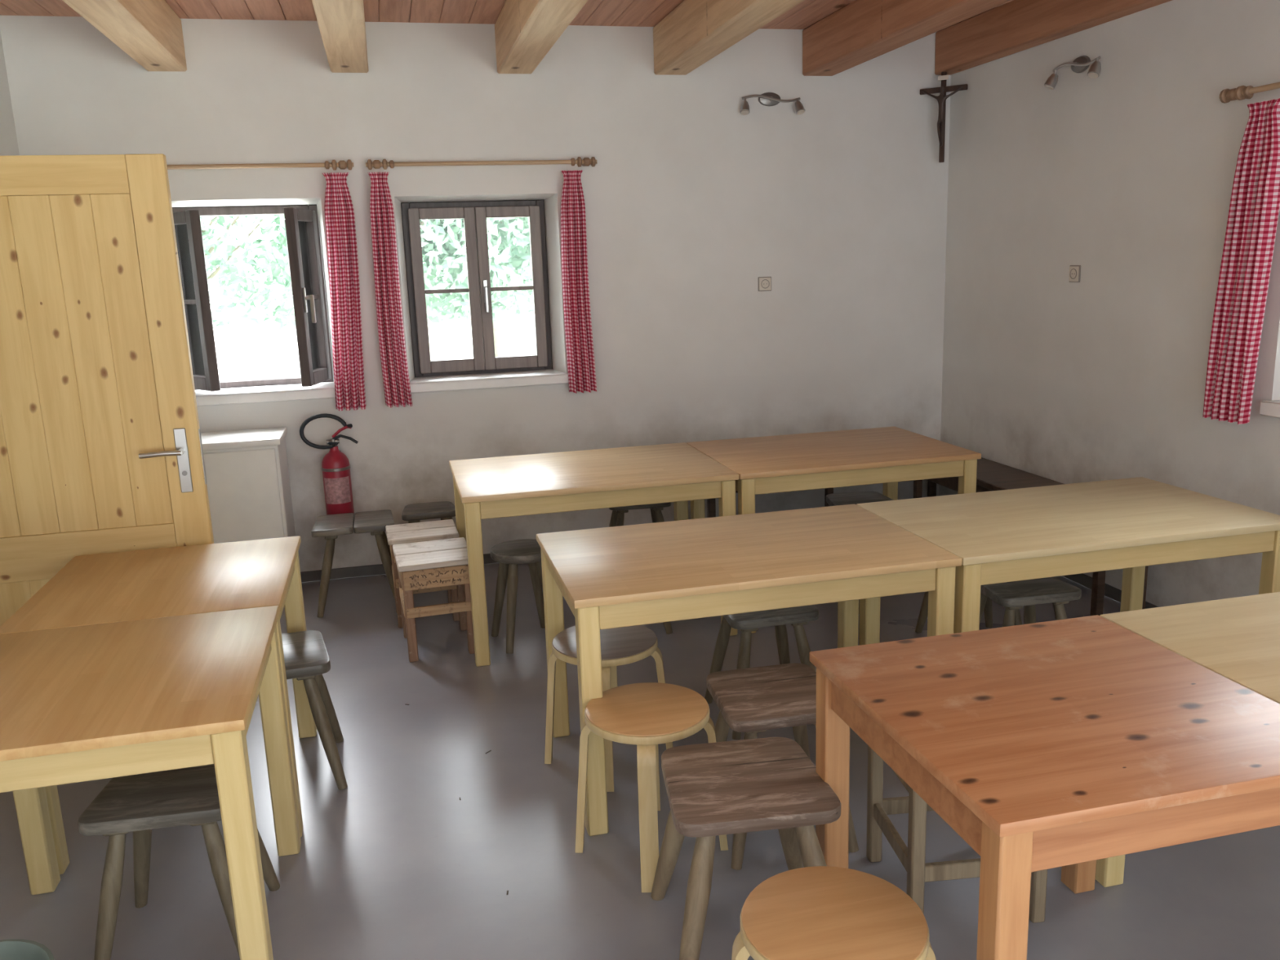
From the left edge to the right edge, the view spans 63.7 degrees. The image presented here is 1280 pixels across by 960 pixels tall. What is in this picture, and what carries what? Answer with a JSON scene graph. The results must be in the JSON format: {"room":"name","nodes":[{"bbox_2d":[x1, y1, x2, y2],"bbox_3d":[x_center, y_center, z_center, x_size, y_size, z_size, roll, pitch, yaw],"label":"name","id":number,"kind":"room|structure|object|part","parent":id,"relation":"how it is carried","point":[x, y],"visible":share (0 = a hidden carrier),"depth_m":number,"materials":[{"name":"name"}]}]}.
{"room":"dining hall","nodes":[
{"label":"dining hall","id":0,"kind":"room"},
{"bbox_2d":[0,31,19,155],"bbox_3d":[-2.312,-0.059,1.780,0.360,2.900,7.705,-5,13,-13],"label":"wall","id":1,"kind":"structure","parent":0,"point":[8,139],"depth_m":4.84,"materials":[{"name":"white paint"}]},
{"bbox_2d":[0,15,951,572],"bbox_3d":[-0.599,-1.003,5.871,4.960,2.900,0.360,-5,13,-13],"label":"wall","id":2,"kind":"structure","parent":0,"point":[691,199],"depth_m":5.73,"materials":[{"name":"white paint"}]},
{"bbox_2d":[172,204,335,406],"bbox_3d":[-2.074,-0.927,5.430,0.905,1.016,0.451,-5,13,-13],"label":"window","id":3,"kind":"structure","parent":2,"relation":"in","point":[316,380],"depth_m":5.39,"materials":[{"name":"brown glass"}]},
{"bbox_2d":[166,159,353,170],"bbox_3d":[-2.057,-1.564,5.146,1.215,0.052,0.103,-5,13,-13],"label":"curtain rod","id":4,"kind":"object","parent":2,"relation":"attached to","point":[342,164],"visible":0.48,"depth_m":5.16,"materials":[{"name":"brown wood"}]},
{"bbox_2d":[322,172,366,411],"bbox_3d":[-1.541,-0.966,5.353,0.182,1.211,0.064,-5,13,-13],"label":"curtain","id":5,"kind":"object","parent":4,"relation":"hanging from","point":[340,228],"visible":1,"depth_m":5.34,"materials":[{"name":"red fabric"}]},
{"bbox_2d":[299,413,358,515],"bbox_3d":[-1.649,-0.073,5.523,0.295,0.581,0.167,-5,13,-13],"label":"fire extinguisher","id":6,"kind":"object","parent":2,"relation":"attached to","point":[335,466],"visible":0.91,"depth_m":5.48,"materials":[{"name":"metal"}]},
{"bbox_2d":[300,553,498,582],"bbox_3d":[-0.509,0.421,5.993,4.958,0.059,0.013,-5,13,-13],"label":"baseboard","id":7,"kind":"structure","parent":2,"relation":"attached to","point":[378,569],"depth_m":5.73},
{"bbox_2d":[365,156,597,169],"bbox_3d":[-0.824,-1.668,5.431,1.205,0.052,0.103,-5,13,-13],"label":"curtain rod","id":8,"kind":"object","parent":2,"relation":"attached to","point":[376,164],"visible":1,"depth_m":5.39,"materials":[{"name":"brown wood"}]},
{"bbox_2d":[367,172,412,407],"bbox_3d":[-1.315,-0.985,5.405,0.146,1.211,0.064,-5,13,-13],"label":"curtain","id":9,"kind":"object","parent":8,"relation":"hanging from","point":[397,388],"visible":1,"depth_m":5.39,"materials":[{"name":"red fabric"}]},
{"bbox_2d":[560,169,596,393],"bbox_3d":[-0.343,-1.069,5.630,0.155,1.196,0.064,-5,13,-13],"label":"curtain","id":10,"kind":"object","parent":8,"relation":"hanging from","point":[575,273],"visible":1,"depth_m":5.62,"materials":[{"name":"red fabric"}]},
{"bbox_2d":[400,200,568,393],"bbox_3d":[-0.886,-1.037,5.753,0.905,1.016,0.355,-5,13,-13],"label":"window","id":11,"kind":"structure","parent":2,"relation":"in","point":[485,371],"depth_m":5.79,"materials":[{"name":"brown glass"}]},
{"bbox_2d":[758,276,771,291],"bbox_3d":[0.725,-1.137,5.975,0.082,0.082,0.015,-5,13,-13],"label":"power socket","id":12,"kind":"object","parent":2,"relation":"attached to","point":[764,282],"visible":1,"depth_m":5.97,"materials":[{"name":"plastic"}]},
{"bbox_2d":[739,92,804,115],"bbox_3d":[0.734,-2.099,5.741,0.383,0.126,0.084,-5,13,-13],"label":"wall spotlight","id":13,"kind":"object","parent":2,"relation":"attached to","point":[767,99],"visible":1,"depth_m":5.75,"materials":[{"name":"metal"}]},
{"bbox_2d":[0,0,1011,31],"bbox_3d":[0.219,-1.790,2.050,5.680,0.200,7.705,-5,13,-13],"label":"ceiling","id":14,"kind":"structure","parent":0,"point":[637,13],"depth_m":5.02,"materials":[{"name":"brown wood"}]},
{"bbox_2d":[62,0,186,71],"bbox_3d":[-1.449,-1.392,1.527,0.186,0.244,7.343,-5,13,-13],"label":"ceiling beam","id":15,"kind":"structure","parent":14,"relation":"attached to","point":[150,32],"depth_m":4.35,"materials":[{"name":"beige wood"}]},
{"bbox_2d":[311,0,368,72],"bbox_3d":[-0.609,-1.463,1.722,0.186,0.244,7.343,-5,13,-13],"label":"ceiling beam","id":16,"kind":"structure","parent":14,"relation":"attached to","point":[341,23],"depth_m":4.35,"materials":[{"name":"beige wood"}]},
{"bbox_2d":[494,0,587,74],"bbox_3d":[0.206,-1.531,1.911,0.186,0.244,7.343,-5,13,-13],"label":"ceiling beam","id":17,"kind":"structure","parent":14,"relation":"attached to","point":[526,31],"depth_m":4.61,"materials":[{"name":"beige wood"}]},
{"bbox_2d":[653,0,804,75],"bbox_3d":[1.032,-1.601,2.102,0.186,0.244,7.343,-5,13,-13],"label":"ceiling beam","id":18,"kind":"structure","parent":14,"relation":"attached to","point":[695,32],"depth_m":4.82,"materials":[{"name":"beige wood"}]},
{"bbox_2d":[802,0,1010,75],"bbox_3d":[1.867,-1.671,2.295,0.186,0.244,7.343,-5,13,-13],"label":"ceiling beam","id":19,"kind":"structure","parent":14,"relation":"attached to","point":[860,32],"depth_m":5.00,"materials":[{"name":"brown wood"}]},
{"bbox_2d":[934,0,1172,75],"bbox_3d":[2.623,-1.740,2.469,0.108,0.234,7.343,-5,13,-13],"label":"ceiling beam","id":20,"kind":"structure","parent":14,"relation":"attached to","point":[1011,27],"depth_m":5.19,"materials":[{"name":"brown wood"}]},
{"bbox_2d":[0,562,1279,959],"bbox_3d":[0.321,1.199,2.697,5.680,0.120,7.705,-5,13,-13],"label":"floor","id":21,"kind":"structure","parent":0,"point":[392,864],"depth_m":2.98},
{"bbox_2d":[0,938,54,959],"bbox_3d":[-1.345,1.168,2.095,0.312,0.305,0.312,-5,13,-13],"label":"waste bin","id":22,"kind":"object","parent":21,"relation":"on","point":[10,948],"visible":1,"depth_m":2.20,"materials":[{"name":"plastic"}]},
{"bbox_2d":[0,153,213,626],"bbox_3d":[-1.947,-0.035,3.523,0.879,2.068,0.140,-5,13,-13],"label":"door","id":23,"kind":"structure","parent":21,"relation":"on","point":[96,375],"depth_m":3.51,"materials":[{"name":"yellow wood"}]},
{"bbox_3d":[-1.626,-0.060,3.594,0.210,0.230,0.065,-10,15,-33],"label":"handle","id":24,"kind":"part","parent":23,"relation":"part of","materials":[{"name":"silver metal"}]},
{"bbox_2d":[0,605,301,959],"bbox_3d":[-1.293,0.833,2.583,0.745,0.750,0.786,-5,13,-13],"label":"wooden table","id":25,"kind":"object","parent":21,"relation":"on","point":[100,701],"visible":1,"depth_m":2.38,"materials":[{"name":"brown wood"}]},
{"bbox_2d":[0,536,317,874],"bbox_3d":[-1.481,0.676,3.338,0.745,0.750,0.795,-5,13,-13],"label":"wooden table","id":26,"kind":"object","parent":21,"relation":"on","point":[174,581],"visible":0.56,"depth_m":3.19,"materials":[{"name":"brown wood"}]},
{"bbox_2d":[77,763,279,959],"bbox_3d":[-1.174,0.977,2.644,0.382,0.444,0.376,-4,12,-9],"label":"stool","id":27,"kind":"object","parent":21,"relation":"on","point":[140,803],"visible":0.65,"depth_m":2.51,"materials":[{"name":"brown wood"}]},
{"bbox_2d":[200,426,295,543],"bbox_3d":[-2.234,0.216,5.300,0.850,0.870,0.405,-5,13,-13],"label":"base cabinet","id":28,"kind":"object","parent":21,"relation":"on","point":[247,474],"visible":0.19,"depth_m":5.15,"materials":[{"name":"paint"}]},
{"bbox_2d":[281,630,347,790],"bbox_3d":[-1.222,0.793,3.498,0.392,0.444,0.397,-6,13,-17],"label":"stool","id":29,"kind":"object","parent":21,"relation":"on","point":[306,657],"visible":0.57,"depth_m":3.40,"materials":[{"name":"grey wood"}]},
{"bbox_2d":[311,509,395,617],"bbox_3d":[-1.442,0.418,5.268,0.421,0.444,0.366,-5,13,-13],"label":"stool","id":30,"kind":"object","parent":21,"relation":"on","point":[330,526],"visible":0.89,"depth_m":5.13,"materials":[{"name":"grey wood"}]},
{"bbox_2d":[385,519,459,627],"bbox_3d":[-1.050,0.454,5.032,0.330,0.440,0.300,-5,13,-15],"label":"stool","id":31,"kind":"object","parent":21,"relation":"on","point":[414,532],"visible":0.3,"depth_m":4.92,"materials":[{"name":"white paint"}]},
{"bbox_2d":[401,501,455,523],"bbox_3d":[-1.104,0.361,5.477,0.324,0.443,0.274,-5,13,-13],"label":"stool","id":32,"kind":"object","parent":21,"relation":"on","point":[444,510],"visible":0.5,"depth_m":5.35,"materials":[{"name":"brown wood"}]},
{"bbox_2d":[392,537,474,662],"bbox_3d":[-0.917,0.533,4.645,0.330,0.440,0.380,-5,13,-16],"label":"stool","id":33,"kind":"object","parent":21,"relation":"on","point":[439,565],"visible":0.93,"depth_m":4.48,"materials":[{"name":"white paint"}]},
{"bbox_2d":[489,538,545,653],"bbox_3d":[-0.522,0.516,4.666,0.284,0.443,0.284,-7,13,-21],"label":"round stool","id":34,"kind":"object","parent":21,"relation":"on","point":[510,553],"visible":0.71,"depth_m":4.59,"materials":[{"name":"wood"}]},
{"bbox_2d":[448,442,738,666],"bbox_3d":[-0.238,0.305,4.856,1.203,0.750,0.850,-5,13,-13],"label":"wooden table","id":35,"kind":"object","parent":21,"relation":"on","point":[678,473],"visible":0.88,"depth_m":4.50,"materials":[{"name":"brown wood"}]},
{"bbox_2d":[544,625,673,791],"bbox_3d":[-0.112,0.750,3.513,0.356,0.442,0.356,-14,17,-43],"label":"round stool","id":36,"kind":"object","parent":21,"relation":"on","point":[621,646],"visible":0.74,"depth_m":3.45,"materials":[{"name":"brown wood"}]},
{"bbox_2d":[608,502,671,527],"bbox_3d":[-0.010,0.301,5.580,0.363,0.444,0.356,-4,12,-8],"label":"stool","id":37,"kind":"object","parent":21,"relation":"on","point":[617,517],"visible":0.27,"depth_m":5.43,"materials":[{"name":"brown wood"}]},
{"bbox_2d":[575,682,728,892],"bbox_3d":[0.027,0.862,2.977,0.356,0.442,0.356,-14,17,-43],"label":"round stool","id":38,"kind":"object","parent":21,"relation":"on","point":[646,715],"visible":0.95,"depth_m":2.86,"materials":[{"name":"brown wood"}]},
{"bbox_2d":[662,621,672,634],"bbox_3d":[-0.066,0.469,4.812,0.363,0.444,0.356,-4,12,-10],"label":"stool","id":39,"kind":"object","parent":21,"relation":"on","point":[668,626],"visible":0.02,"depth_m":4.72,"materials":[{"name":"brown wood"}]},
{"bbox_2d":[650,737,840,959],"bbox_3d":[0.261,0.944,2.574,0.428,0.446,0.434,-3,12,-7],"label":"stool","id":40,"kind":"object","parent":21,"relation":"on","point":[713,789],"visible":0.87,"depth_m":2.44,"materials":[{"name":"brown wood"}]},
{"bbox_2d":[536,503,961,835],"bbox_3d":[0.327,0.582,3.491,1.218,0.750,0.764,-5,13,-13],"label":"wooden table","id":41,"kind":"object","parent":21,"relation":"on","point":[611,577],"visible":0.87,"depth_m":3.20,"materials":[{"name":"brown wood"}]},
{"bbox_2d":[704,604,818,739],"bbox_3d":[0.457,0.665,3.827,0.363,0.444,0.356,-5,13,-14],"label":"stool","id":42,"kind":"object","parent":21,"relation":"on","point":[797,616],"visible":0.59,"depth_m":3.68,"materials":[{"name":"grey wood"}]},
{"bbox_2d":[706,662,858,870],"bbox_3d":[0.400,0.831,3.069,0.382,0.444,0.397,-4,12,-11],"label":"stool","id":43,"kind":"object","parent":21,"relation":"on","point":[750,701],"visible":0.6,"depth_m":2.98,"materials":[{"name":"brown wood"}]},
{"bbox_2d":[731,866,936,959],"bbox_3d":[0.378,1.056,2.022,0.356,0.442,0.356,-14,17,-43],"label":"round stool","id":44,"kind":"object","parent":21,"relation":"on","point":[816,913],"visible":1,"depth_m":1.97,"materials":[{"name":"brown wood"}]},
{"bbox_2d":[686,426,981,633],"bbox_3d":[0.922,0.208,5.125,1.179,0.750,0.850,-5,13,-13],"label":"wooden table","id":45,"kind":"object","parent":21,"relation":"on","point":[888,456],"visible":0.7,"depth_m":4.79,"materials":[{"name":"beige wood"}]},
{"bbox_2d":[826,491,893,506],"bbox_3d":[1.138,0.314,5.342,0.363,0.444,0.356,-3,12,-6],"label":"stool","id":46,"kind":"object","parent":21,"relation":"on","point":[847,498],"visible":0.27,"depth_m":5.32,"materials":[{"name":"wood"}]},
{"bbox_2d":[706,457,1148,616],"bbox_3d":[1.321,0.274,5.369,1.635,0.490,1.979,-5,13,-13],"label":"bench","id":47,"kind":"object","parent":21,"relation":"on","point":[991,475],"visible":0.1,"depth_m":5.45,"materials":[{"name":"brown wood"}]},
{"bbox_2d":[866,745,1047,923],"bbox_3d":[0.829,0.798,2.717,0.377,0.620,0.380,-3,12,-5],"label":"wooden chair","id":48,"kind":"object","parent":21,"relation":"on","point":[913,856],"visible":0.21,"depth_m":2.60,"materials":[{"name":"wood"}]},
{"bbox_2d":[915,591,1022,633],"bbox_3d":[1.431,0.496,4.454,0.363,0.444,0.356,-3,12,-6],"label":"stool","id":49,"kind":"object","parent":21,"relation":"on","point":[988,611],"visible":0.09,"depth_m":4.61,"materials":[{"name":"wood"}]},
{"bbox_2d":[979,577,1081,626],"bbox_3d":[1.452,0.603,3.956,0.363,0.444,0.356,-4,12,-11],"label":"stool","id":50,"kind":"object","parent":21,"relation":"on","point":[1013,595],"visible":0.52,"depth_m":3.81,"materials":[{"name":"grey wood"}]},
{"bbox_2d":[809,614,1279,959],"bbox_3d":[0.904,0.826,2.268,0.800,0.750,0.810,-5,13,-13],"label":"wooden table","id":51,"kind":"object","parent":21,"relation":"on","point":[1072,744],"visible":0.91,"depth_m":2.03,"materials":[{"name":"orange wood"}]},
{"bbox_2d":[856,476,1279,645],"bbox_3d":[1.535,0.480,3.771,1.262,0.750,0.764,-5,13,-13],"label":"wooden table","id":52,"kind":"object","parent":21,"relation":"on","point":[1130,525],"visible":0.7,"depth_m":3.50,"materials":[{"name":"brown wood"}]},
{"bbox_2d":[1095,591,1279,887],"bbox_3d":[1.881,0.744,2.495,1.206,0.750,0.810,-5,13,-13],"label":"wooden table","id":53,"kind":"object","parent":21,"relation":"on","point":[1237,639],"visible":0.4,"depth_m":2.53,"materials":[{"name":"brown wood"}]},
{"bbox_2d":[938,0,1279,607],"bbox_3d":[2.853,-0.494,2.976,0.360,2.900,7.705,-5,13,-13],"label":"wall","id":54,"kind":"structure","parent":0,"point":[1124,175],"depth_m":4.78,"materials":[{"name":"white paint"}]},
{"bbox_2d":[920,71,968,162],"bbox_3d":[1.730,-2.081,5.911,0.270,0.495,0.064,5,14,31],"label":"crucifix","id":55,"kind":"object","parent":54,"relation":"attached to","point":[941,99],"visible":1,"depth_m":5.89,"materials":[{"name":"brown wood"}]},
{"bbox_2d":[1044,55,1101,89],"bbox_3d":[2.059,-1.944,4.887,0.084,0.126,0.383,-5,13,-13],"label":"wall spotlight","id":56,"kind":"object","parent":54,"relation":"attached to","point":[1080,64],"visible":1,"depth_m":4.87,"materials":[{"name":"metal"}]},
{"bbox_2d":[1068,265,1080,282],"bbox_3d":[2.133,-1.013,5.062,0.015,0.082,0.082,-5,13,-13],"label":"power socket","id":57,"kind":"object","parent":54,"relation":"attached to","point":[1074,275],"visible":1,"depth_m":5.05,"materials":[{"name":"plastic"}]},
{"bbox_2d":[1062,573,1159,608],"bbox_3d":[2.763,0.946,3.055,0.013,0.059,7.329,-5,13,-13],"label":"baseboard","id":58,"kind":"structure","parent":54,"relation":"attached to","point":[1111,592],"depth_m":5.02,"materials":[{"name":"brown wood"}]},
{"bbox_2d":[1219,81,1279,102],"bbox_3d":[2.469,-1.342,3.290,0.103,0.052,1.520,-5,13,-13],"label":"curtain rod","id":59,"kind":"object","parent":54,"relation":"attached to","point":[1242,92],"visible":1,"depth_m":3.90,"materials":[{"name":"brown wood"}]},
{"bbox_2d":[1203,97,1279,424],"bbox_3d":[2.314,-0.817,3.957,0.064,1.196,0.264,-5,13,-13],"label":"curtain","id":60,"kind":"object","parent":59,"relation":"hanging from","point":[1245,270],"visible":1,"depth_m":3.92,"materials":[{"name":"red fabric"}]},
{"bbox_2d":[1259,400,1279,417],"bbox_3d":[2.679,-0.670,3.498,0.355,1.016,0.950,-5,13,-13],"label":"window sill","id":61,"kind":"structure","parent":54,"relation":"in","point":[1268,408],"depth_m":3.96,"materials":[{"name":"white paint"}]},
{"label":"outside","id":62,"kind":"structure","parent":0,"visible":0},
{"bbox_2d":[212,302,532,381],"bbox_3d":[-3.480,-0.801,14.736,80.000,0.150,90.000,-5,13,-13],"label":"ground","id":63,"kind":"structure","parent":62,"point":[242,353],"depth_m":28.40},
{"bbox_2d":[200,214,294,332],"bbox_3d":[-6.162,-3.584,14.200,5.672,5.692,4.735,2,13,16],"label":"deciduous tree","id":64,"kind":"object","parent":63,"relation":"on","point":[208,230],"visible":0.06,"depth_m":14.47,"materials":[{"name":"green plant"}]},
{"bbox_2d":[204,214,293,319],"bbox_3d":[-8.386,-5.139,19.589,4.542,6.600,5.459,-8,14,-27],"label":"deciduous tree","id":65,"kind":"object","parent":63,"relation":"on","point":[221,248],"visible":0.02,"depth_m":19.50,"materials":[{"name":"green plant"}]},
{"bbox_2d":[252,214,291,301],"bbox_3d":[-5.202,-4.366,16.644,3.450,6.123,4.045,5,14,29],"label":"deciduous tree","id":66,"kind":"object","parent":63,"relation":"on","point":[280,233],"visible":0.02,"depth_m":16.21,"materials":[{"name":"green plant"}]},
{"bbox_2d":[238,217,534,360],"bbox_3d":[-2.784,-3.909,14.623,4.386,5.924,4.720,7,15,36],"label":"deciduous tree","id":67,"kind":"object","parent":63,"relation":"on","point":[502,317],"visible":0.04,"depth_m":14.04,"materials":[{"name":"green plant"}]},
{"bbox_2d":[284,223,528,305],"bbox_3d":[-4.915,-5.310,20.749,5.775,6.211,4.258,10,17,43],"label":"deciduous tree","id":68,"kind":"object","parent":63,"relation":"on","point":[435,278],"visible":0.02,"depth_m":20.31,"materials":[{"name":"green plant"}]},
{"bbox_2d":[419,217,533,356],"bbox_3d":[-2.280,-4.056,15.672,4.848,5.734,4.039,-5,13,-13],"label":"deciduous tree","id":69,"kind":"object","parent":63,"relation":"on","point":[433,275],"visible":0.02,"depth_m":15.17,"materials":[{"name":"green plant"}]},
{"bbox_2d":[419,217,533,326],"bbox_3d":[-1.436,-3.794,15.607,4.554,5.192,4.644,2,13,16],"label":"deciduous tree","id":70,"kind":"object","parent":63,"relation":"on","point":[525,242],"visible":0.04,"depth_m":14.57,"materials":[{"name":"green plant"}]},
{"bbox_2d":[442,220,536,355],"bbox_3d":[-2.414,-5.519,21.575,5.285,6.104,4.694,3,13,21],"label":"deciduous tree","id":71,"kind":"object","parent":63,"relation":"on","point":[532,325],"visible":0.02,"depth_m":21.88,"materials":[{"name":"green plant"}]}
]}

